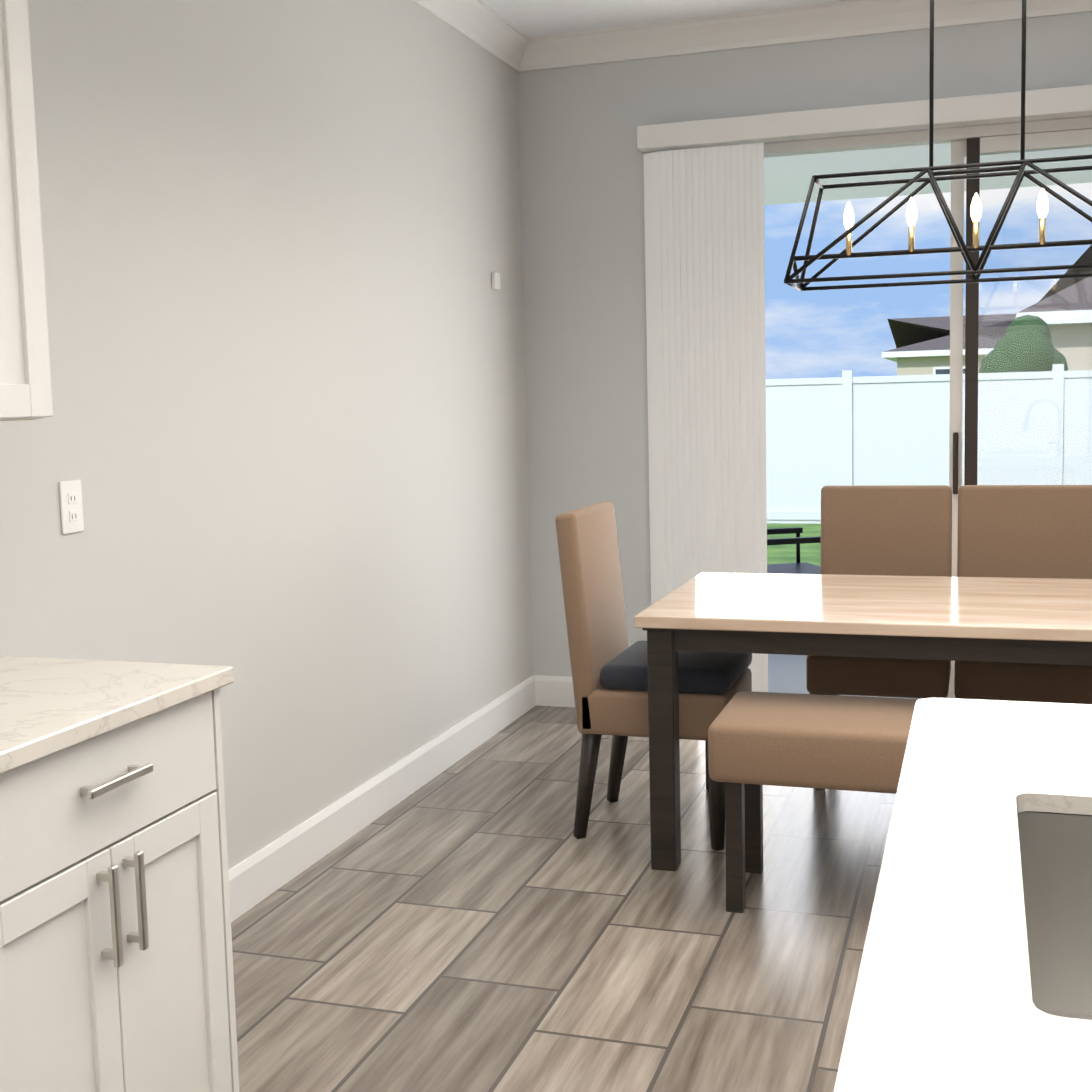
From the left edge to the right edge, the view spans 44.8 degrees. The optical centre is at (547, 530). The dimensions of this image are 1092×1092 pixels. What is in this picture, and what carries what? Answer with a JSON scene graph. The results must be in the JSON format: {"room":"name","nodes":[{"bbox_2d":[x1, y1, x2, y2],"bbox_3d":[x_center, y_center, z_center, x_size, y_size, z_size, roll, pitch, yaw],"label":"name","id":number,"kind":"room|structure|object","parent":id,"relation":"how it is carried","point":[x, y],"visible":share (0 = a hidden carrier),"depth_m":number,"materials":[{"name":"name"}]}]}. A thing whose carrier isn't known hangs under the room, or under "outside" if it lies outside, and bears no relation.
{"room":"dining room","nodes":[
{"label":"dining room","id":0,"kind":"room"},
{"bbox_2d":[0,0,532,869],"bbox_3d":[-1.503,-0.217,1.818,0.150,2.900,8.900,0,6,18],"label":"wall","id":1,"kind":"structure","parent":0,"point":[282,432],"depth_m":3.83,"materials":[{"name":"paint"}]},
{"bbox_2d":[0,0,52,420],"bbox_3d":[-1.138,-0.666,2.066,0.378,1.002,0.673,0,6,18],"label":"upper cabinet","id":2,"kind":"object","parent":1,"relation":"attached to","point":[25,386],"visible":1,"depth_m":2.31,"materials":[{"name":"white wood"}]},
{"bbox_2d":[59,480,83,533],"bbox_3d":[-1.054,-0.053,2.937,0.008,0.116,0.072,0,6,18],"label":"electrical outlet","id":3,"kind":"object","parent":1,"relation":"attached to","point":[71,506],"visible":1,"depth_m":2.93,"materials":[{"name":"white plastic"}]},
{"bbox_2d":[228,675,535,921],"bbox_3d":[-0.605,0.901,4.321,0.016,0.135,3.540,0,6,18],"label":"baseboard","id":4,"kind":"structure","parent":1,"relation":"attached to","point":[256,878],"depth_m":4.31,"materials":[{"name":"white wood"}]},
{"bbox_2d":[412,0,529,71],"bbox_3d":[-1.423,-1.601,1.643,0.090,0.115,8.600,0,6,18],"label":"crown molding","id":5,"kind":"structure","parent":1,"relation":"attached to","point":[486,27],"depth_m":5.21,"materials":[{"name":"white wood"}]},
{"bbox_2d":[491,272,499,289],"bbox_3d":[-0.213,-1.030,5.465,0.020,0.070,0.060,0,6,18],"label":"sensor","id":6,"kind":"object","parent":1,"relation":"attached to","point":[495,280],"visible":0.96,"depth_m":5.44,"materials":[{"name":"white plastic"}]},
{"bbox_2d":[231,706,895,1091],"bbox_3d":[2.835,1.310,0.560,9.200,0.100,8.900,0,6,18],"label":"floor","id":7,"kind":"structure","parent":0,"point":[481,918],"depth_m":3.37,"materials":[{"name":"tile"}]},
{"bbox_2d":[0,688,238,1091],"bbox_3d":[-0.957,0.745,2.200,0.660,0.884,0.636,0,6,18],"label":"base cabinet","id":8,"kind":"object","parent":7,"relation":"on","point":[116,965],"visible":1,"depth_m":2.10,"materials":[{"name":"white wood"}]},
{"bbox_2d":[555,501,751,850],"bbox_3d":[0.357,0.437,4.241,0.533,1.032,0.470,0,6,18],"label":"chair","id":9,"kind":"object","parent":7,"relation":"on","point":[609,668],"visible":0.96,"depth_m":4.08,"materials":[{"name":"brown leather"}]},
{"bbox_2d":[708,691,919,912],"bbox_3d":[1.049,0.747,3.513,1.180,0.520,0.430,0,6,18],"label":"bench","id":10,"kind":"object","parent":7,"relation":"on","point":[757,741],"visible":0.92,"depth_m":3.45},
{"bbox_2d":[634,572,1091,870],"bbox_3d":[1.210,0.576,4.003,1.700,0.755,0.950,0,6,18],"label":"dining table","id":11,"kind":"object","parent":7,"relation":"on","point":[1019,620],"visible":0.92,"depth_m":3.79,"materials":[{"name":"beige wood"}]},
{"bbox_2d":[806,485,951,789],"bbox_3d":[1.192,0.368,4.728,0.470,1.032,0.533,0,6,18],"label":"dining chair","id":12,"kind":"object","parent":7,"relation":"on","point":[896,530],"visible":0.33,"depth_m":4.83,"materials":[{"name":"brown leather"}]},
{"bbox_2d":[954,485,1091,704],"bbox_3d":[1.658,0.372,4.576,0.470,1.032,0.533,0,6,18],"label":"dining chair","id":13,"kind":"object","parent":7,"relation":"on","point":[1024,531],"visible":0.5,"depth_m":4.69,"materials":[{"name":"brown leather"}]},
{"bbox_3d":[0.752,0.814,1.043,0.987,0.893,1.777,0,6,18],"label":"cabinet","id":14,"kind":"object","parent":7,"relation":"on","visible":0},
{"bbox_2d":[834,698,1091,1091],"bbox_3d":[0.762,0.359,0.987,1.020,0.021,1.825,0,6,18],"label":"countertop","id":15,"kind":"structure","parent":14,"relation":"on","point":[942,1001],"depth_m":1.17,"materials":[{"name":"stone"}]},
{"bbox_2d":[1017,811,1091,1019],"bbox_3d":[0.652,0.471,1.201,0.428,0.238,0.578,0,6,18],"label":"sink","id":16,"kind":"object","parent":15,"relation":"in","point":[1056,856],"depth_m":1.52,"materials":[{"name":"silver metal"}]},
{"bbox_2d":[482,0,850,36],"bbox_3d":[2.761,-1.675,0.262,9.200,0.100,8.900,0,6,18],"label":"ceiling","id":17,"kind":"structure","parent":0,"point":[532,18],"depth_m":5.26,"materials":[{"name":"paint"}]},
{"bbox_2d":[784,0,1091,290],"bbox_3d":[1.228,-1.332,3.785,1.062,1.206,0.333,0,6,18],"label":"chandelier","id":18,"kind":"object","parent":17,"relation":"hanging from","point":[978,270],"visible":1,"depth_m":3.83,"materials":[{"name":"black metal"}]},
{"bbox_2d":[517,11,1091,676],"bbox_3d":[4.155,-0.629,4.546,8.900,2.900,0.150,0,6,18],"label":"wall","id":19,"kind":"structure","parent":0,"point":[583,275],"depth_m":5.69,"materials":[{"name":"paint"}]},
{"bbox_2d":[534,675,574,706],"bbox_3d":[4.163,0.755,4.605,8.900,0.135,0.016,0,6,18],"label":"baseboard","id":20,"kind":"structure","parent":19,"relation":"attached to","point":[557,691],"depth_m":5.95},
{"bbox_2d":[517,0,1091,71],"bbox_3d":[4.083,-2.002,4.294,8.900,0.115,0.090,0,6,18],"label":"crown molding","id":21,"kind":"structure","parent":19,"relation":"attached to","point":[842,19],"depth_m":5.33,"materials":[{"name":"white wood"}]},
{"bbox_2d":[637,85,1091,691],"bbox_3d":[1.631,-0.450,5.263,2.560,2.465,0.093,0,6,18],"label":"vertical blinds","id":22,"kind":"object","parent":19,"relation":"attached to","point":[705,339],"visible":0.67,"depth_m":5.52,"materials":[{"name":"white fabric"}]},
{"bbox_2d":[764,117,1091,697],"bbox_3d":[1.718,-0.400,5.370,2.320,2.400,0.090,0,6,18],"label":"sliding door","id":23,"kind":"structure","parent":19,"relation":"in","point":[972,144],"depth_m":5.30,"materials":[{"name":"clear glass"}]},
{"label":"outside","id":24,"kind":"structure","parent":0,"visible":0},
{"bbox_2d":[767,523,820,565],"bbox_3d":[22.185,-2.564,37.567,100.000,0.200,73.848,0,6,18],"label":"lawn","id":25,"kind":"structure","parent":24,"point":[810,553],"depth_m":13.87,"materials":[{"name":"green plant"}]},
{"bbox_2d":[768,654,947,698],"bbox_3d":[2.473,0.761,6.996,4.800,0.229,3.146,0,6,18],"label":"patio","id":26,"kind":"structure","parent":25,"relation":"on","point":[786,673],"depth_m":6.59,"materials":[{"name":"concrete"}]},
{"bbox_2d":[767,527,820,573],"bbox_3d":[1.281,0.183,7.291,0.520,0.920,0.540,-3,6,-12],"label":"patio chair","id":27,"kind":"object","parent":26,"relation":"on","point":[798,567],"visible":0.23,"depth_m":7.30,"materials":[{"name":"black metal"}]},
{"bbox_2d":[766,364,1091,523],"bbox_3d":[14.078,-0.939,12.836,70.000,1.879,0.120,0,6,18],"label":"fence","id":28,"kind":"object","parent":25,"relation":"on","point":[847,428],"visible":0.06,"depth_m":15.99,"materials":[{"name":"plastic"}]},
{"bbox_2d":[882,314,1016,374],"bbox_3d":[14.573,-5.460,46.549,5.100,4.149,9.900,0,6,18],"label":"house","id":29,"kind":"structure","parent":25,"relation":"on","point":[922,344],"depth_m":43.10,"materials":[{"name":"beige paint"}]},
{"bbox_2d":[979,314,1067,372],"bbox_3d":[6.432,-1.619,17.911,1.140,2.599,0.870,0,6,18],"label":"tree","id":30,"kind":"object","parent":25,"relation":"on","point":[1019,350],"depth_m":17.56,"materials":[{"name":"green plant"}]},
{"bbox_2d":[1016,245,1091,370],"bbox_3d":[12.121,-3.695,22.946,7.750,5.449,10.400,0,6,18],"label":"house","id":31,"kind":"structure","parent":25,"relation":"on","point":[1070,338],"depth_m":19.43,"materials":[{"name":"beige paint"}]},
{"bbox_3d":[-1.414,0.895,0.808,0.660,0.884,0.774,0,6,18],"label":"base cabinet","id":32,"kind":"object","parent":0,"visible":0},
{"bbox_2d":[0,656,233,773],"bbox_3d":[-1.361,0.417,0.978,0.648,0.030,3.170,0,6,18],"label":"countertop","id":33,"kind":"structure","parent":32,"relation":"on","point":[48,706],"depth_m":2.17,"materials":[{"name":"stone"}]},
{"bbox_3d":[5.017,-0.793,7.499,0.200,2.633,0.200,0,6,18],"label":"patio post","id":34,"kind":"object","parent":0,"visible":0},
{"bbox_2d":[764,143,1091,204],"bbox_3d":[2.418,-2.074,6.761,4.800,0.180,3.246,0,6,18],"label":"patio ceiling","id":35,"kind":"structure","parent":34,"relation":"on","point":[787,179],"depth_m":7.53,"materials":[{"name":"white paint"}]}
]}

